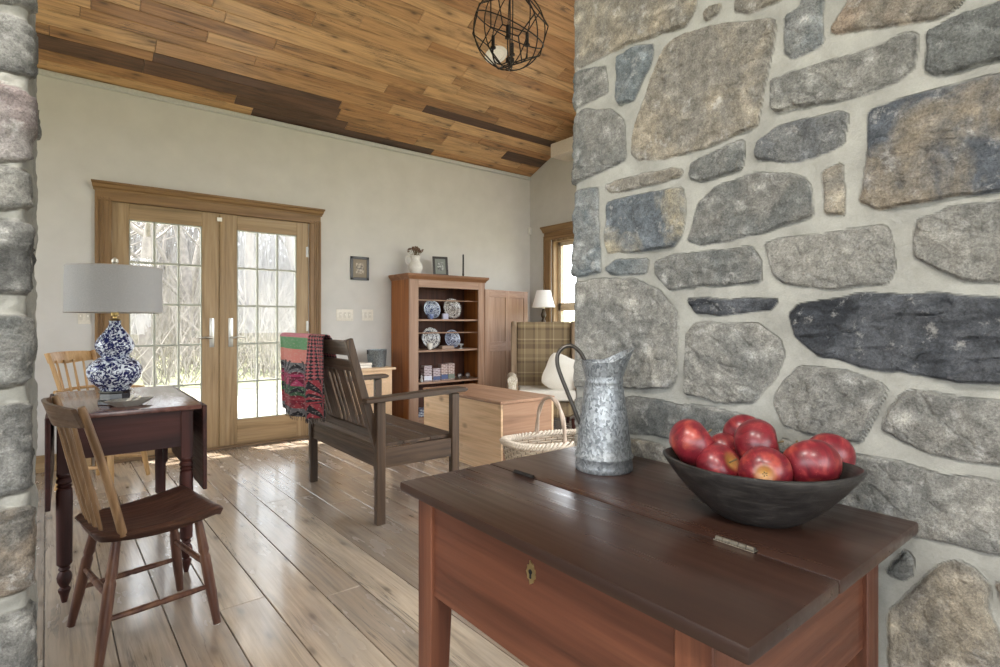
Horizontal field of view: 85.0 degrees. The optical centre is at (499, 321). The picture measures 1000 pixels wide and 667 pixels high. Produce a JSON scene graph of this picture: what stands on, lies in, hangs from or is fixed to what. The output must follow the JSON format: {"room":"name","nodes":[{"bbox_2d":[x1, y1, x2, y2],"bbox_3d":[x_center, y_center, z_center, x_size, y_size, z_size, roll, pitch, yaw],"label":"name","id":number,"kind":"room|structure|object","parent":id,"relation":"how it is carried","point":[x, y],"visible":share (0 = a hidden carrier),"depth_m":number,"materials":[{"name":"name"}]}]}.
{"room":"traditional dwelling","nodes":[
{"label":"traditional dwelling","id":0,"kind":"room"},
{"bbox_2d":[0,0,41,666],"bbox_3d":[-1.408,-0.160,0.696,1.261,2.600,0.357,0,0,-38],"label":"wall","id":1,"kind":"structure","parent":0,"point":[20,129],"depth_m":0.94,"materials":[{"name":"stone"}]},
{"bbox_2d":[34,75,529,465],"bbox_3d":[-2.392,-0.395,5.099,7.400,3.070,0.160,0,0,-38],"label":"wall","id":2,"kind":"structure","parent":0,"point":[379,204],"depth_m":5.24,"materials":[{"name":"paint"}]},
{"bbox_2d":[35,454,91,473],"bbox_3d":[-2.416,1.075,4.968,7.200,0.130,0.016,0,0,-38],"label":"baseboard","id":3,"kind":"structure","parent":2,"relation":"attached to","point":[40,460],"depth_m":4.13,"materials":[{"name":"brown wood"}]},
{"bbox_2d":[78,313,90,323],"bbox_3d":[-3.267,-0.043,4.291,0.080,0.118,0.014,0,0,-38],"label":"switch plate","id":4,"kind":"object","parent":2,"relation":"attached to","point":[83,318],"visible":0.79,"depth_m":4.29,"materials":[{"name":"beige plastic"}]},
{"bbox_2d":[112,202,218,459],"bbox_3d":[-2.830,0.068,4.636,0.807,2.105,0.109,0,0,-38],"label":"door","id":5,"kind":"structure","parent":2,"relation":"in","point":[122,213],"depth_m":4.81,"materials":[{"name":"brown wood"}]},
{"bbox_2d":[91,179,324,223],"bbox_3d":[-2.488,-1.045,4.872,1.864,0.146,0.076,0,0,-38],"label":"trim","id":6,"kind":"structure","parent":2,"relation":"attached to","point":[118,192],"depth_m":4.77,"materials":[{"name":"brown wood"}]},
{"bbox_2d":[95,195,320,465],"bbox_3d":[-2.544,0.070,4.942,1.812,2.140,0.176,0,0,-38],"label":"trim","id":7,"kind":"structure","parent":2,"relation":"attached to","point":[103,208],"depth_m":4.39,"materials":[{"name":"brown wood"}]},
{"bbox_2d":[114,435,308,463],"bbox_3d":[-2.558,1.129,4.942,1.625,0.022,0.180,0,0,-38],"label":"threshold","id":8,"kind":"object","parent":2,"relation":"attached to","point":[306,436],"depth_m":4.94,"materials":[{"name":"brown wood"}]},
{"bbox_2d":[217,214,308,446],"bbox_3d":[-2.208,0.068,5.131,0.820,2.105,0.109,0,0,-38],"label":"door","id":9,"kind":"structure","parent":2,"relation":"in","point":[233,430],"depth_m":5.02,"materials":[{"name":"brown wood"}]},
{"bbox_2d":[38,68,530,179],"bbox_3d":[-2.411,-1.887,4.962,7.200,0.045,0.029,0,0,-38],"label":"trim","id":10,"kind":"structure","parent":2,"relation":"attached to","point":[47,73],"depth_m":5.04,"materials":[{"name":"paint"}]},
{"bbox_2d":[336,309,352,320],"bbox_3d":[-1.595,-0.071,5.620,0.180,0.118,0.014,0,0,-38],"label":"switch plate","id":11,"kind":"object","parent":2,"relation":"attached to","point":[341,314],"visible":1,"depth_m":5.62,"materials":[{"name":"beige plastic"}]},
{"bbox_2d":[350,256,368,280],"bbox_3d":[-1.468,-0.561,5.720,0.205,0.245,0.014,0,0,-38],"label":"wall picture","id":12,"kind":"object","parent":2,"relation":"attached to","point":[359,266],"visible":1,"depth_m":5.72},
{"bbox_2d":[356,263,363,273],"bbox_3d":[-1.468,-0.561,5.719,0.084,0.108,0.001,0,0,-38],"label":"picture","id":13,"kind":"object","parent":12,"relation":"attached to","point":[359,266],"depth_m":5.72},
{"bbox_2d":[362,309,372,320],"bbox_3d":[-1.399,-0.074,5.776,0.127,0.118,0.014,0,0,-38],"label":"switch plate","id":14,"kind":"object","parent":2,"relation":"attached to","point":[367,314],"visible":1,"depth_m":5.78,"materials":[{"name":"beige plastic"}]},
{"bbox_2d":[35,416,575,666],"bbox_3d":[0.696,1.150,2.137,8.600,0.020,8.800,0,0,-40],"label":"floor","id":15,"kind":"structure","parent":0,"point":[305,575],"depth_m":2.42,"materials":[{"name":"beige wood"}]},
{"bbox_2d":[44,350,149,491],"bbox_3d":[-2.851,0.674,3.875,0.503,0.934,0.498,0,0,0],"label":"chair","id":16,"kind":"object","parent":15,"relation":"on","point":[64,357],"visible":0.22,"depth_m":3.87,"materials":[{"name":"brown wood"}]},
{"bbox_2d":[45,385,206,602],"bbox_3d":[-1.868,0.757,2.705,0.574,0.765,0.960,0,0,-38],"label":"table","id":17,"kind":"object","parent":15,"relation":"on","point":[174,419],"visible":0.73,"depth_m":2.40,"materials":[{"name":"brown wood"}]},
{"bbox_2d":[63,257,162,405],"bbox_3d":[-1.769,0.039,2.509,0.376,0.672,0.376,0,0,40],"label":"table lamp","id":18,"kind":"object","parent":17,"relation":"on","point":[114,288],"visible":0.98,"depth_m":2.42,"materials":[{"name":"blue ceramic"}]},
{"bbox_2d":[103,397,153,406],"bbox_3d":[-1.659,0.360,2.444,0.110,0.029,0.204,0,0,37],"label":"dish","id":19,"kind":"object","parent":17,"relation":"on","point":[122,402],"visible":0.96,"depth_m":2.42,"materials":[{"name":"grey metal"}]},
{"bbox_2d":[41,395,222,666],"bbox_3d":[-1.368,0.706,2.023,0.437,0.871,0.503,0,0,42],"label":"chair","id":20,"kind":"object","parent":15,"relation":"on","point":[170,510],"visible":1,"depth_m":1.95,"materials":[{"name":"dark wood"},{"name":"wood"}]},
{"bbox_2d":[331,366,395,415],"bbox_3d":[-1.387,0.798,5.482,0.550,0.683,0.431,0,0,-38],"label":"side table","id":21,"kind":"object","parent":15,"relation":"on","point":[386,382],"visible":0.14,"depth_m":5.43,"materials":[{"name":"brown wood"}]},
{"bbox_2d":[361,365,371,367],"bbox_3d":[-1.403,0.442,5.464,0.170,0.028,0.200,0,0,-38],"label":"book","id":22,"kind":"object","parent":21,"relation":"on","point":[362,366],"visible":0.27,"depth_m":5.41,"materials":[{"name":"paper"}]},
{"bbox_2d":[360,362,372,365],"bbox_3d":[-1.395,0.416,5.470,0.150,0.022,0.200,0,0,-44],"label":"book","id":23,"kind":"object","parent":22,"relation":"on","point":[361,363],"visible":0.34,"depth_m":5.43,"materials":[{"name":"paper"}]},
{"bbox_2d":[366,349,386,366],"bbox_3d":[-1.261,0.368,5.589,0.208,0.175,0.208,0,0,-38],"label":"bucket","id":24,"kind":"object","parent":21,"relation":"on","point":[377,357],"visible":0.9,"depth_m":5.51,"materials":[{"name":"metal"}]},
{"bbox_2d":[309,338,467,525],"bbox_3d":[-0.857,0.615,3.611,0.772,1.050,1.150,0,0,-38],"label":"wooden armchair","id":25,"kind":"object","parent":15,"relation":"on","point":[367,436],"visible":0.74,"depth_m":3.26,"materials":[{"name":"brown wood"}]},
{"bbox_2d":[280,332,337,423],"bbox_3d":[-1.261,0.358,3.540,0.138,0.570,0.865,0,0,-38],"label":"blanket","id":26,"kind":"object","parent":25,"relation":"on","point":[302,367],"visible":0.95,"depth_m":3.47,"materials":[{"name":"multicoloured fabric"}]},
{"bbox_2d":[388,273,527,423],"bbox_3d":[-0.388,0.318,6.293,1.752,1.645,0.434,0,0,-38],"label":"hutch cabinet","id":27,"kind":"object","parent":15,"relation":"on","point":[483,325],"visible":0.64,"depth_m":6.21,"materials":[{"name":"brown wood"}]},
{"bbox_2d":[405,255,422,272],"bbox_3d":[-0.914,-0.609,5.886,0.163,0.207,0.150,0,0,41],"label":"pitcher vase","id":28,"kind":"object","parent":27,"relation":"on","point":[415,266],"visible":0.86,"depth_m":5.83,"materials":[{"name":"white ceramic"}]},
{"bbox_2d":[408,246,423,255],"bbox_3d":[-0.905,-0.738,5.879,0.182,0.162,0.165,0,0,-38],"label":"dried flowers","id":29,"kind":"object","parent":28,"relation":"in","point":[413,248],"visible":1,"depth_m":5.85,"materials":[{"name":"brown plant"}]},
{"bbox_2d":[418,407,423,416],"bbox_3d":[-0.837,0.968,5.875,0.180,0.082,0.140,0,0,-38],"label":"folded cloth","id":30,"kind":"object","parent":27,"relation":"on","point":[420,409],"visible":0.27,"depth_m":5.80,"materials":[{"name":"fabric"}]},
{"bbox_2d":[421,365,431,380],"bbox_3d":[-0.798,0.557,5.924,0.099,0.165,0.071,0,0,-38],"label":"box","id":31,"kind":"object","parent":27,"relation":"on","point":[426,371],"visible":0.92,"depth_m":5.89,"materials":[{"name":"cardboard"}]},
{"bbox_2d":[426,343,432,349],"bbox_3d":[-0.760,0.264,5.905,0.069,0.070,0.082,0,0,-6],"label":"cup","id":32,"kind":"object","parent":27,"relation":"on","point":[429,345],"visible":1,"depth_m":5.87,"materials":[{"name":"white ceramic"}]},
{"bbox_2d":[427,314,433,318],"bbox_3d":[-0.752,-0.059,5.912,0.081,0.055,0.096,0,0,-7],"label":"cup","id":33,"kind":"object","parent":27,"relation":"on","point":[429,316],"visible":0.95,"depth_m":5.88,"materials":[{"name":"blue ceramic"}]},
{"bbox_2d":[422,327,439,348],"bbox_3d":[-0.761,0.176,6.021,0.239,0.234,0.063,0,0,-36],"label":"plate","id":34,"kind":"object","parent":27,"relation":"on","point":[434,338],"visible":0.7,"depth_m":6.03,"materials":[{"name":"white ceramic"}]},
{"bbox_2d":[424,301,439,317],"bbox_3d":[-0.751,-0.142,6.030,0.212,0.207,0.059,0,0,-37],"label":"plate","id":35,"kind":"object","parent":27,"relation":"on","point":[430,307],"visible":0.81,"depth_m":6.04,"materials":[{"name":"blue ceramic"}]},
{"bbox_2d":[432,368,440,380],"bbox_3d":[-0.711,0.574,5.994,0.095,0.132,0.071,0,0,-38],"label":"box","id":36,"kind":"object","parent":27,"relation":"on","point":[436,372],"visible":0.86,"depth_m":5.96,"materials":[{"name":"cardboard"}]},
{"bbox_2d":[432,256,448,274],"bbox_3d":[-0.668,-0.616,6.078,0.175,0.223,0.083,0,0,-24],"label":"photo frame","id":37,"kind":"object","parent":27,"relation":"on","point":[440,264],"visible":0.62,"depth_m":6.06,"materials":[{"name":"black wood"}]},
{"bbox_2d":[437,262,443,270],"bbox_3d":[-0.661,-0.616,6.064,0.068,0.096,0.018,0,0,-24],"label":"picture","id":38,"kind":"object","parent":37,"relation":"attached to","point":[440,265],"depth_m":6.06},
{"bbox_2d":[438,364,447,379],"bbox_3d":[-0.632,0.552,6.056,0.088,0.175,0.071,0,0,-38],"label":"box","id":39,"kind":"object","parent":27,"relation":"on","point":[444,367],"visible":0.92,"depth_m":6.03,"materials":[{"name":"cardboard"}]},
{"bbox_2d":[442,314,447,318],"bbox_3d":[-0.604,-0.061,6.016,0.068,0.062,0.030,0,0,-38],"label":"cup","id":40,"kind":"object","parent":27,"relation":"on","point":[444,316],"visible":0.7,"depth_m":6.00,"materials":[{"name":"white ceramic"}]},
{"bbox_2d":[438,345,453,348],"bbox_3d":[-0.602,0.281,6.094,0.152,0.036,0.090,0,0,-38],"label":"book","id":41,"kind":"object","parent":27,"relation":"on","point":[443,346],"visible":1,"depth_m":6.06,"materials":[{"name":"beige paper"}]},
{"bbox_2d":[445,363,454,379],"bbox_3d":[-0.561,0.550,6.113,0.086,0.178,0.071,0,0,-38],"label":"box","id":42,"kind":"object","parent":27,"relation":"on","point":[451,366],"visible":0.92,"depth_m":6.08,"materials":[{"name":"cardboard"}]},
{"bbox_2d":[444,298,460,318],"bbox_3d":[-0.541,-0.154,6.196,0.239,0.234,0.063,0,0,-36],"label":"plate","id":43,"kind":"object","parent":27,"relation":"on","point":[453,309],"visible":0.98,"depth_m":6.20,"materials":[{"name":"white ceramic"}]},
{"bbox_2d":[445,330,459,347],"bbox_3d":[-0.541,0.190,6.197,0.208,0.204,0.058,0,0,-37],"label":"plate","id":44,"kind":"object","parent":27,"relation":"on","point":[453,339],"visible":0.94,"depth_m":6.21,"materials":[{"name":"blue ceramic"}]},
{"bbox_2d":[462,254,463,275],"bbox_3d":[-0.419,-0.639,6.233,0.068,0.268,0.068,0,0,-38],"label":"candlestick","id":45,"kind":"object","parent":27,"relation":"on","point":[463,254],"visible":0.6,"depth_m":6.22,"materials":[{"name":"metal"}]},
{"bbox_2d":[423,383,554,466],"bbox_3d":[-0.129,0.866,4.654,0.558,0.548,1.134,0,0,-38],"label":"chest","id":46,"kind":"object","parent":15,"relation":"on","point":[487,414],"visible":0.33,"depth_m":4.30,"materials":[{"name":"brown wood"}]},
{"bbox_2d":[499,396,575,459],"bbox_3d":[0.344,0.822,3.722,0.727,0.634,0.438,0,0,-26],"label":"basket","id":47,"kind":"object","parent":15,"relation":"on","point":[512,448],"visible":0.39,"depth_m":3.63,"materials":[{"name":"wicker"}]},
{"bbox_2d":[507,321,576,428],"bbox_3d":[0.490,0.565,5.944,0.824,1.149,0.611,0,0,0],"label":"chair","id":48,"kind":"object","parent":15,"relation":"on","point":[533,344],"visible":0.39,"depth_m":6.12,"materials":[{"name":"fabric"}]},
{"bbox_2d":[518,386,575,400],"bbox_3d":[0.490,0.767,5.885,0.600,0.115,0.470,0,0,0],"label":"seat cushion","id":49,"kind":"object","parent":48,"relation":"on","point":[560,395],"depth_m":5.66,"materials":[{"name":"beige fabric"}]},
{"bbox_2d":[541,353,575,391],"bbox_3d":[0.671,0.555,5.783,0.472,0.454,0.149,0,0,-2],"label":"pillow","id":50,"kind":"object","parent":48,"relation":"on","point":[550,379],"visible":0.52,"depth_m":5.73,"materials":[{"name":"beige fabric"}]},
{"bbox_2d":[400,446,917,666],"bbox_3d":[0.261,0.744,1.094,0.606,0.792,0.797,0,0,-38],"label":"writing desk","id":51,"kind":"object","parent":15,"relation":"on","point":[559,564],"visible":0.94,"depth_m":0.90,"materials":[{"name":"brown wood"}]},
{"bbox_2d":[555,344,634,475],"bbox_3d":[0.240,0.204,1.317,0.168,0.302,0.140,0,0,-32],"label":"pitcher","id":52,"kind":"object","parent":51,"relation":"on","point":[603,448],"visible":1,"depth_m":1.28,"materials":[{"name":"metal"}]},
{"bbox_2d":[663,447,866,528],"bbox_3d":[0.463,0.301,0.984,0.330,0.108,0.236,0,0,28],"label":"bowl","id":53,"kind":"object","parent":51,"relation":"on","point":[763,503],"visible":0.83,"depth_m":0.90,"materials":[{"name":"black wood"}]},
{"bbox_2d":[669,419,714,466],"bbox_3d":[0.372,0.233,1.055,0.087,0.090,0.092,0,0,-15],"label":"apple","id":54,"kind":"object","parent":53,"relation":"in","point":[688,438],"visible":0.84,"depth_m":1.02,"materials":[{"name":"red food"}]},
{"bbox_2d":[696,443,739,475],"bbox_3d":[0.406,0.267,1.010,0.085,0.083,0.079,0,0,-13],"label":"apple","id":55,"kind":"object","parent":53,"relation":"in","point":[717,457],"visible":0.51,"depth_m":0.99,"materials":[{"name":"red food"}]},
{"bbox_2d":[712,433,735,451],"bbox_3d":[0.460,0.264,1.120,0.073,0.073,0.066,0,0,-19],"label":"apple","id":56,"kind":"object","parent":53,"relation":"in","point":[726,439],"visible":0.19,"depth_m":1.10,"materials":[{"name":"red food"}]},
{"bbox_2d":[723,414,756,436],"bbox_3d":[0.505,0.231,1.130,0.081,0.080,0.074,0,0,-8],"label":"apple","id":57,"kind":"object","parent":53,"relation":"in","point":[732,424],"visible":0.31,"depth_m":1.12,"materials":[{"name":"red food"}]},
{"bbox_2d":[734,419,783,458],"bbox_3d":[0.486,0.231,1.030,0.093,0.094,0.084,0,0,-44],"label":"apple","id":58,"kind":"object","parent":53,"relation":"in","point":[751,433],"visible":0.71,"depth_m":1.00,"materials":[{"name":"red food"}]},
{"bbox_2d":[738,446,792,480],"bbox_3d":[0.459,0.260,0.946,0.083,0.086,0.081,0,0,-14],"label":"apple","id":59,"kind":"object","parent":53,"relation":"in","point":[760,462],"visible":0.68,"depth_m":0.92,"materials":[{"name":"red food"}]},
{"bbox_2d":[783,439,842,481],"bbox_3d":[0.543,0.249,0.956,0.097,0.090,0.092,0,0,-19],"label":"apple","id":60,"kind":"object","parent":53,"relation":"in","point":[811,460],"visible":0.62,"depth_m":0.92,"materials":[{"name":"red food"}]},
{"bbox_2d":[810,433,855,464],"bbox_3d":[0.621,0.252,1.031,0.085,0.085,0.083,0,0,-14],"label":"apple","id":61,"kind":"object","parent":53,"relation":"in","point":[847,452],"visible":0.38,"depth_m":1.00,"materials":[{"name":"red food"}]},
{"bbox_3d":[0.527,0.727,6.620,0.390,0.819,0.390,0,0,-38],"label":"end table","id":62,"kind":"object","parent":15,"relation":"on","visible":0},
{"bbox_2d":[532,290,554,321],"bbox_3d":[0.527,-0.033,6.620,0.280,0.700,0.280,0,0,-38],"label":"table lamp","id":63,"kind":"object","parent":62,"relation":"on","point":[543,299],"visible":0.73,"depth_m":6.54,"materials":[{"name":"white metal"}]},
{"bbox_2d":[35,0,575,176],"bbox_3d":[-1.216,-2.734,3.458,7.200,1.644,3.872,0,0,-38],"label":"ceiling","id":64,"kind":"structure","parent":0,"point":[413,75],"depth_m":4.74,"materials":[{"name":"brown wood"}]},
{"bbox_2d":[472,0,548,70],"bbox_3d":[0.064,-2.352,3.500,0.466,1.444,0.483,0,0,31],"label":"chandelier","id":65,"kind":"object","parent":64,"relation":"hanging from","point":[510,61],"visible":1,"depth_m":3.49,"materials":[{"name":"black metal"}]},
{"bbox_2d":[485,46,506,63],"bbox_3d":[-0.037,-2.491,5.097,0.216,0.090,0.200,0,0,-43],"label":"ceiling light","id":66,"kind":"object","parent":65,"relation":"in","point":[500,52],"visible":0.57,"depth_m":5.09,"materials":[{"name":"white glass"}]},
{"bbox_2d":[530,158,575,416],"bbox_3d":[1.860,-1.380,5.535,0.200,5.040,4.550,0,0,-38],"label":"wall","id":67,"kind":"structure","parent":0,"point":[552,192],"depth_m":7.00,"materials":[{"name":"paint"}]},
{"bbox_2d":[543,236,550,321],"bbox_3d":[1.022,-0.365,6.401,0.034,1.450,1.470,0,0,-38],"label":"trim","id":68,"kind":"structure","parent":67,"relation":"attached to","point":[546,244],"depth_m":6.92,"materials":[{"name":"brown wood"}]},
{"bbox_2d":[540,221,573,240],"bbox_3d":[1.007,-0.407,6.389,0.070,1.595,1.519,0,0,-38],"label":"trim","id":69,"kind":"structure","parent":67,"relation":"attached to","point":[562,230],"depth_m":6.75,"materials":[{"name":"brown wood"}]},
{"bbox_2d":[551,136,572,161],"bbox_3d":[1.680,-2.030,5.359,0.300,0.160,3.100,0,0,-38],"label":"beam","id":70,"kind":"structure","parent":67,"relation":"attached to","point":[562,150],"depth_m":6.36,"materials":[{"name":"brown wood"}]},
{"bbox_2d":[552,236,574,321],"bbox_3d":[1.113,-0.340,6.474,0.180,1.400,1.250,0,0,-38],"label":"window","id":71,"kind":"structure","parent":67,"relation":"in","point":[558,245],"depth_m":6.90,"materials":[{"name":"brown wood"}]},
{"bbox_2d":[571,0,999,666],"bbox_3d":[1.036,-0.164,1.130,0.648,2.608,1.881,0,0,-38],"label":"wall","id":72,"kind":"structure","parent":0,"point":[787,211],"depth_m":1.10,"materials":[{"name":"stone"}]},
{"label":"outside","id":73,"kind":"structure","parent":0,"visible":0},
{"bbox_2d":[131,315,574,398],"bbox_3d":[-13.496,-0.210,41.085,110.000,3.221,70.000,0,0,-38],"label":"lawn","id":74,"kind":"structure","parent":73,"point":[264,387],"depth_m":11.56,"materials":[{"name":"green plant"}]},
{"bbox_2d":[130,222,161,245],"bbox_3d":[-11.048,-5.105,11.430,7.249,12.959,12.532,0,0,24],"label":"bare tree","id":75,"kind":"object","parent":74,"relation":"on","point":[132,233],"visible":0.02,"depth_m":14.46,"materials":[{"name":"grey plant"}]},
{"bbox_2d":[130,222,166,384],"bbox_3d":[-7.752,-5.644,11.338,10.942,14.130,7.940,0,0,-14],"label":"bare tree","id":76,"kind":"object","parent":74,"relation":"on","point":[142,320],"visible":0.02,"depth_m":11.39,"materials":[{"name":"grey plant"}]},
{"bbox_2d":[138,224,169,347],"bbox_3d":[-12.604,-6.293,21.913,7.926,14.773,10.347,0,0,-38],"label":"bare tree","id":77,"kind":"object","parent":74,"relation":"on","point":[161,260],"visible":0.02,"depth_m":18.77,"materials":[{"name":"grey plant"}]},
{"bbox_2d":[130,225,188,260],"bbox_3d":[-12.758,-5.321,14.003,7.568,13.049,13.839,0,0,-2],"label":"bare tree","id":78,"kind":"object","parent":74,"relation":"on","point":[170,226],"visible":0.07,"depth_m":16.87,"materials":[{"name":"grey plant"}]},
{"bbox_2d":[130,221,199,363],"bbox_3d":[-8.023,-6.866,14.716,8.961,16.305,5.824,0,0,14],"label":"bare tree","id":79,"kind":"object","parent":74,"relation":"on","point":[187,278],"visible":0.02,"depth_m":15.25,"materials":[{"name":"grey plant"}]},
{"bbox_2d":[176,237,198,335],"bbox_3d":[-11.981,-8.897,26.032,7.582,19.961,10.762,0,0,3],"label":"bare tree","id":80,"kind":"object","parent":74,"relation":"on","point":[194,260],"visible":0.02,"depth_m":21.61,"materials":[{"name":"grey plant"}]},
{"bbox_2d":[130,238,293,386],"bbox_3d":[-7.994,-1.156,19.182,20.439,4.992,17.368,0,0,-42],"label":"brushwood","id":81,"kind":"object","parent":74,"relation":"on","point":[166,329],"visible":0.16,"depth_m":13.48,"materials":[{"name":"beige plant"}]},
{"bbox_2d":[130,222,293,335],"bbox_3d":[-14.071,-3.817,31.829,31.989,9.665,17.793,0,0,-38],"label":"wood","id":82,"kind":"object","parent":74,"relation":"on","point":[264,243],"visible":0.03,"depth_m":26.52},
{"bbox_2d":[180,226,255,367],"bbox_3d":[-5.405,-6.137,14.982,10.803,14.947,7.409,0,0,-32],"label":"bare tree","id":83,"kind":"object","parent":74,"relation":"on","point":[249,237],"visible":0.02,"depth_m":14.44,"materials":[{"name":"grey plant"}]},
{"bbox_2d":[244,232,261,344],"bbox_3d":[-8.844,-8.728,19.230,9.169,19.803,8.152,0,0,-19],"label":"bare tree","id":84,"kind":"object","parent":74,"relation":"on","point":[244,232],"visible":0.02,"depth_m":17.85,"materials":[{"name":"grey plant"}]},
{"bbox_2d":[284,236,293,273],"bbox_3d":[-8.217,-6.691,18.811,9.979,15.912,7.081,0,0,-38],"label":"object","id":85,"kind":"object","parent":74,"relation":"on","point":[288,240],"visible":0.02,"depth_m":17.92,"materials":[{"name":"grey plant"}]},
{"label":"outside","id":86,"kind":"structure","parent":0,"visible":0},
{"bbox_2d":[197,392,284,417],"bbox_3d":[-3.542,1.250,6.867,11.000,0.100,4.040,0,0,-38],"label":"patio","id":87,"kind":"structure","parent":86,"point":[266,403],"depth_m":7.85,"materials":[{"name":"white concrete"}]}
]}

